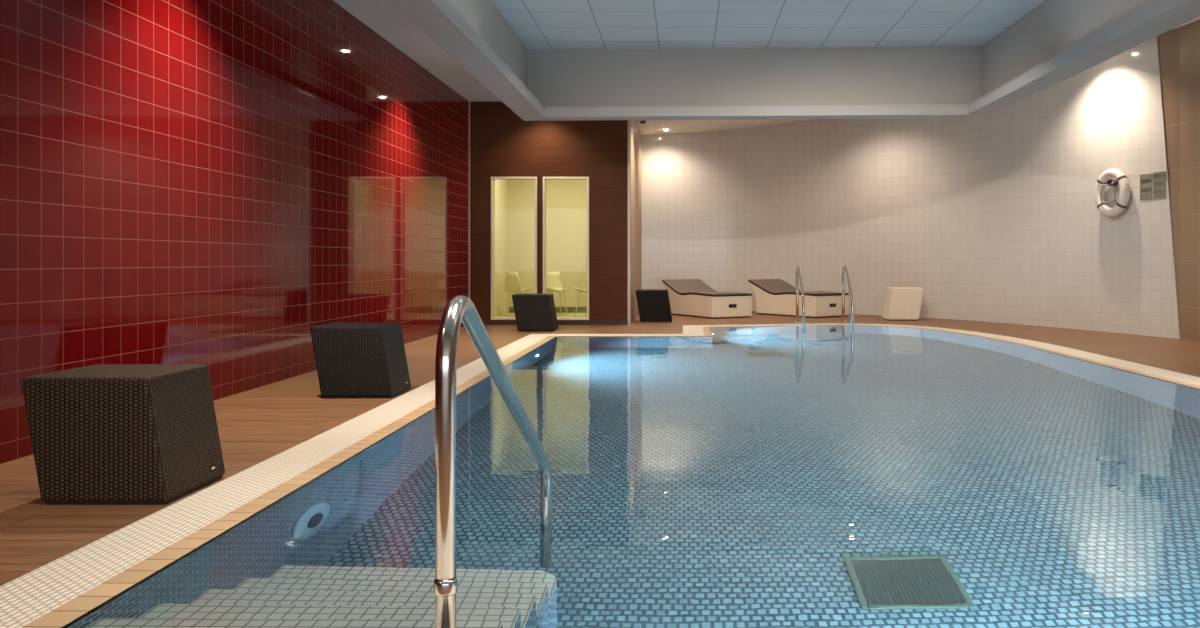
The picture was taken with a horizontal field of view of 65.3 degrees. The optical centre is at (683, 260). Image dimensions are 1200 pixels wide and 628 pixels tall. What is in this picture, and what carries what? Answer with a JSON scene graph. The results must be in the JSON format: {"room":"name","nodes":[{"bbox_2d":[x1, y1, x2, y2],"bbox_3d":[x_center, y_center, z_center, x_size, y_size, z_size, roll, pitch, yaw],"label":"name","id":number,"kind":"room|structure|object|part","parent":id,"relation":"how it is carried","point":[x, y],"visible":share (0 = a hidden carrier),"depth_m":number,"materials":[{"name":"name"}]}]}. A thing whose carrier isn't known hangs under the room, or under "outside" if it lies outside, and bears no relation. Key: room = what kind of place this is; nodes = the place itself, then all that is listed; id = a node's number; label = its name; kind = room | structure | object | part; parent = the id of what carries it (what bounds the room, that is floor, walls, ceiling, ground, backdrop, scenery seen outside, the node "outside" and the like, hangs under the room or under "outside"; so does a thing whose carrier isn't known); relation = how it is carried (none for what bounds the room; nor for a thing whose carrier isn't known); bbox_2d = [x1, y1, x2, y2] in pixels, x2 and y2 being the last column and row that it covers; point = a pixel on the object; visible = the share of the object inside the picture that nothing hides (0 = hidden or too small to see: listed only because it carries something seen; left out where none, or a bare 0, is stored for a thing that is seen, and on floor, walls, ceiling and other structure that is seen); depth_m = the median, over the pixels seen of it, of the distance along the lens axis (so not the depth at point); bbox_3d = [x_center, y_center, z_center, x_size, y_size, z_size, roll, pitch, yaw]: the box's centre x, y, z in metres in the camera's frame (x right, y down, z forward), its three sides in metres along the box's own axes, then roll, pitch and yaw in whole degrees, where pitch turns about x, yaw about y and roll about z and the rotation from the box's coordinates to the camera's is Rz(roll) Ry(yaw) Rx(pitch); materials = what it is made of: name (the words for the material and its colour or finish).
{"room":"indoor swimming pool","nodes":[
{"label":"indoor swimming pool","id":0,"kind":"room"},
{"bbox_2d":[0,0,468,463],"bbox_3d":[-2.930,-0.662,3.905,0.001,3.065,17.810,0,0,0],"label":"wall","id":1,"kind":"structure","parent":0,"point":[214,184],"depth_m":5.76,"materials":[{"name":"red tile"}]},
{"bbox_2d":[495,180,508,316],"bbox_3d":[-2.920,-0.652,14.155,0.020,3.045,2.690,0,0,0],"label":"wall","id":2,"kind":"structure","parent":0,"point":[501,186],"depth_m":14.85,"materials":[{"name":"yellow paint"}]},
{"bbox_2d":[497,313,586,316],"bbox_3d":[-1.863,0.866,14.155,2.094,0.007,2.690,0,0,0],"label":"floor","id":3,"kind":"structure","parent":0,"point":[507,314],"depth_m":14.73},
{"bbox_2d":[505,272,532,315],"bbox_3d":[-2.608,0.512,14.586,0.340,0.688,0.352,0,0,31],"label":"shell chair","id":4,"kind":"object","parent":3,"relation":"on","point":[512,281],"visible":0.92,"depth_m":14.46,"materials":[{"name":"white plastic"}]},
{"bbox_2d":[546,272,569,314],"bbox_3d":[-2.028,0.512,14.714,0.340,0.688,0.352,0,0,-29],"label":"shell chair","id":5,"kind":"object","parent":3,"relation":"on","point":[553,279],"visible":0.87,"depth_m":14.83,"materials":[{"name":"white plastic"}]},
{"bbox_2d":[573,286,586,315],"bbox_3d":[-1.487,0.512,14.490,0.352,0.688,0.340,0,0,36],"label":"shell chair","id":6,"kind":"object","parent":3,"relation":"on","point":[577,289],"visible":0.3,"depth_m":14.46,"materials":[{"name":"white plastic"}]},
{"bbox_2d":[509,180,586,306],"bbox_3d":[-1.863,-0.652,15.525,2.134,3.045,0.050,0,0,0],"label":"wall","id":7,"kind":"structure","parent":0,"point":[566,200],"depth_m":15.50,"materials":[{"name":"yellow paint"}]},
{"bbox_2d":[509,307,586,312],"bbox_3d":[-1.863,0.814,15.492,2.094,0.097,0.014,0,0,0],"label":"baseboard","id":8,"kind":"structure","parent":7,"relation":"attached to","point":[511,309],"depth_m":15.49,"materials":[{"name":"green"}]},
{"bbox_2d":[470,101,627,320],"bbox_3d":[-1.848,-0.652,12.750,2.164,3.045,0.120,0,0,0],"label":"wall","id":9,"kind":"structure","parent":0,"point":[502,144],"depth_m":12.69,"materials":[{"name":"brown wood"}]},
{"bbox_2d":[469,101,469,297],"bbox_3d":[-2.922,-0.652,12.684,0.013,3.045,0.011,0,0,0],"label":"trim","id":10,"kind":"structure","parent":9,"relation":"attached to","point":[469,101],"depth_m":12.68,"materials":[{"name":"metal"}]},
{"bbox_2d":[491,177,536,319],"bbox_3d":[-2.317,-0.173,12.749,0.630,1.950,0.142,0,0,0],"label":"window","id":11,"kind":"structure","parent":9,"relation":"in","point":[493,179],"depth_m":12.68,"materials":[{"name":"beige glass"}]},
{"bbox_2d":[482,321,627,324],"bbox_3d":[-1.842,0.843,12.684,2.152,0.055,0.011,0,0,0],"label":"baseboard","id":12,"kind":"structure","parent":9,"relation":"attached to","point":[484,322],"depth_m":12.68,"materials":[{"name":"brown wood"}]},
{"bbox_2d":[543,177,588,319],"bbox_3d":[-1.609,-0.172,12.749,0.632,1.952,0.142,0,0,0],"label":"window","id":13,"kind":"structure","parent":9,"relation":"in","point":[544,178],"depth_m":12.68,"materials":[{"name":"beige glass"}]},
{"bbox_2d":[628,120,629,324],"bbox_3d":[-0.751,-0.655,12.701,0.034,3.050,0.038,0,0,0],"label":"trim","id":14,"kind":"structure","parent":9,"relation":"attached to","point":[628,120],"depth_m":12.68,"materials":[{"name":"metal"}]},
{"bbox_2d":[0,311,1199,585],"bbox_3d":[1.585,0.870,5.900,9.230,0.001,22.000,0,0,0],"label":"floor","id":15,"kind":"structure","parent":0,"point":[256,425],"depth_m":5.42,"materials":[{"name":"brown wood"}]},
{"bbox_2d":[21,364,224,504],"bbox_3d":[-2.104,0.642,3.531,0.523,0.455,0.435,0,0,0],"label":"stool","id":16,"kind":"object","parent":15,"relation":"on","point":[101,434],"visible":1,"depth_m":3.31,"materials":[{"name":"brown wicker"}]},
{"bbox_2d":[310,322,410,397],"bbox_3d":[-2.107,0.642,6.098,0.521,0.455,0.435,0,0,0],"label":"stool","id":17,"kind":"object","parent":15,"relation":"on","point":[353,359],"visible":1,"depth_m":5.88,"materials":[{"name":"black wicker"}]},
{"bbox_2d":[512,294,557,331],"bbox_3d":[-1.860,0.642,11.660,0.520,0.455,0.440,0,0,0],"label":"stool","id":18,"kind":"object","parent":15,"relation":"on","point":[533,312],"visible":1,"depth_m":11.44,"materials":[{"name":"black wicker"}]},
{"bbox_2d":[0,323,1199,627],"bbox_3d":[1.012,0.893,7.364,5.667,0.053,11.177,0,0,0],"label":"overflow grating","id":19,"kind":"object","parent":15,"relation":"on","point":[24,599],"visible":0.63,"depth_m":3.37,"materials":[{"name":"beige plastic"}]},
{"bbox_2d":[434,295,551,627],"bbox_3d":[-0.499,0.868,2.688,0.110,1.584,1.586,0,0,0],"label":"pool handrail","id":20,"kind":"object","parent":19,"relation":"on","point":[459,308],"visible":0.95,"depth_m":1.94,"materials":[{"name":"metal"}]},
{"bbox_2d":[635,289,671,321],"bbox_3d":[-0.430,0.642,13.420,0.521,0.455,0.440,0,0,0],"label":"stool","id":21,"kind":"object","parent":15,"relation":"on","point":[653,304],"visible":1,"depth_m":13.20,"materials":[{"name":"black wicker"}]},
{"bbox_2d":[662,279,751,318],"bbox_3d":[0.346,0.588,14.821,0.720,0.564,1.570,0,0,-30],"label":"sun lounger","id":22,"kind":"object","parent":15,"relation":"on","point":[687,297],"visible":0.96,"depth_m":14.31,"materials":[{"name":"beige plastic"}]},
{"bbox_2d":[662,279,751,296],"bbox_3d":[0.344,0.424,14.824,0.720,0.238,1.564,0,0,-30],"label":"cushion","id":23,"kind":"object","parent":22,"relation":"on","point":[675,287],"depth_m":15.08,"materials":[{"name":"grey fabric"}]},
{"bbox_2d":[748,279,848,317],"bbox_3d":[1.823,0.588,14.976,0.720,0.564,1.570,0,0,-37],"label":"sun lounger","id":24,"kind":"object","parent":15,"relation":"on","point":[777,297],"visible":0.93,"depth_m":14.64,"materials":[{"name":"beige plastic"}]},
{"bbox_2d":[748,279,848,295],"bbox_3d":[1.821,0.424,14.978,0.720,0.238,1.564,0,0,-37],"label":"cushion","id":25,"kind":"object","parent":24,"relation":"on","point":[761,287],"depth_m":15.19,"materials":[{"name":"grey fabric"}]},
{"bbox_2d":[793,265,853,326],"bbox_3d":[1.913,0.938,12.723,0.755,1.764,0.785,0,0,0],"label":"pool ladder","id":26,"kind":"object","parent":15,"relation":"on","point":[798,269],"visible":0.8,"depth_m":12.83,"materials":[{"name":"metal"}]},
{"bbox_3d":[1.590,0.938,12.710,0.043,1.764,0.743,0,0,0],"label":"rail","id":27,"kind":"part","parent":26,"relation":"part of","materials":[{"name":"metal"}]},
{"bbox_3d":[2.235,0.938,12.710,0.043,1.764,0.743,0,0,0],"label":"rail","id":28,"kind":"part","parent":26,"relation":"part of","materials":[{"name":"metal"}]},
{"bbox_2d":[882,287,923,320],"bbox_3d":[3.237,0.632,13.800,0.531,0.475,0.400,0,0,0],"label":"stool","id":29,"kind":"object","parent":15,"relation":"on","point":[900,303],"visible":1,"depth_m":13.60,"materials":[{"name":"beige plastic"}]},
{"bbox_2d":[63,325,1199,626],"bbox_3d":[1.012,1.475,7.363,4.977,1.210,10.487,0,0,0],"label":"swimming pool","id":30,"kind":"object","parent":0,"point":[806,325],"depth_m":4.76,"materials":[{"name":"tile"}]},
{"bbox_2d":[22,325,1199,627],"bbox_3d":[1.012,0.879,7.363,5.161,0.022,10.671,0,0,0],"label":"coping","id":31,"kind":"object","parent":30,"relation":"attached to","point":[70,611],"visible":0.69,"depth_m":3.20,"materials":[{"name":"beige tile"}]},
{"bbox_2d":[64,325,1199,627],"bbox_3d":[1.011,0.873,7.363,4.976,0.001,10.486,0,0,0],"label":"pool water","id":32,"kind":"object","parent":30,"relation":"in","point":[826,476],"visible":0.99,"depth_m":3.38,"materials":[{"name":"blue liquid"}]},
{"bbox_2d":[630,120,640,323],"bbox_3d":[-0.766,-0.830,14.530,0.060,3.400,3.440,0,0,0],"label":"wall","id":33,"kind":"structure","parent":0,"point":[635,134],"depth_m":14.13,"materials":[{"name":"white paint"}]},
{"bbox_2d":[333,0,1199,134],"bbox_3d":[1.635,-2.418,5.950,9.130,0.486,21.900,0,0,0],"label":"ceiling","id":34,"kind":"structure","parent":0,"point":[380,16],"depth_m":10.25,"materials":[{"name":"paint"}]},
{"bbox_2d":[491,0,1044,49],"bbox_3d":[0.828,-2.603,5.850,5.584,0.055,11.300,0,0,0],"label":"ceiling","id":35,"kind":"structure","parent":0,"point":[539,24],"depth_m":10.01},
{"bbox_2d":[528,46,981,106],"bbox_3d":[0.828,-2.155,11.290,5.590,0.850,0.060,0,0,2],"label":"ceiling bulkhead","id":36,"kind":"structure","parent":35,"relation":"attached to","point":[950,75],"depth_m":11.26,"materials":[{"name":"grey paint"}]},
{"bbox_2d":[448,0,1155,95],"bbox_3d":[0.828,-2.155,5.800,5.584,0.850,11.200,0,0,0],"label":"ceiling bulkhead","id":37,"kind":"structure","parent":35,"relation":"attached to","point":[1052,27],"depth_m":9.27,"materials":[{"name":"grey paint"}]},
{"bbox_2d":[387,0,1199,120],"bbox_3d":[0.828,-1.780,5.810,5.584,0.120,11.220,0,0,0],"label":"trim ledge","id":38,"kind":"object","parent":37,"relation":"attached to","point":[439,20],"visible":1,"depth_m":8.91,"materials":[{"name":"paint"}]},
{"bbox_2d":[641,37,1178,338],"bbox_3d":[2.977,-1.080,13.883,8.478,3.900,1.710,0,0,42],"label":"wall","id":39,"kind":"structure","parent":0,"point":[997,218],"depth_m":13.95,"materials":[{"name":"white tile"}]},
{"bbox_2d":[1140,173,1151,199],"bbox_3d":[5.376,-0.863,10.835,0.010,0.299,0.176,0,0,-20],"label":"wall sign","id":40,"kind":"object","parent":39,"relation":"attached to","point":[1145,179],"visible":1,"depth_m":10.83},
{"bbox_2d":[1140,179,1150,196],"bbox_3d":[5.372,-0.854,10.834,0.002,0.197,0.159,0,0,-20],"label":"print","id":41,"kind":"object","parent":40,"relation":"attached to","point":[1146,180],"depth_m":10.82},
{"bbox_2d":[1153,171,1165,198],"bbox_3d":[5.441,-0.870,10.657,0.010,0.304,0.173,0,0,-20],"label":"wall sign","id":42,"kind":"object","parent":39,"relation":"attached to","point":[1159,178],"visible":1,"depth_m":10.65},
{"label":"hook","id":43,"kind":"object","parent":39,"relation":"attached to","visible":0},
{"bbox_2d":[1095,169,1129,216],"bbox_3d":[5.131,-0.820,11.203,0.168,0.584,0.505,0,0,-20],"label":"lifebuoy","id":44,"kind":"object","parent":43,"relation":"hanging from","point":[1120,179],"visible":1,"depth_m":11.13,"materials":[{"name":"white plastic"}]},
{"bbox_2d":[1158,19,1199,340],"bbox_3d":[5.579,-1.080,2.866,0.321,3.900,15.732,0,0,0],"label":"wall","id":45,"kind":"structure","parent":0,"point":[1179,48],"depth_m":10.33,"materials":[{"name":"wood"}]},
{"bbox_2d":[1156,36,1179,338],"bbox_3d":[5.475,-1.080,10.560,0.012,3.900,0.368,0,0,-20],"label":"trim","id":46,"kind":"structure","parent":45,"relation":"attached to","point":[1156,36],"depth_m":10.54,"materials":[{"name":"metal"}]}
]}

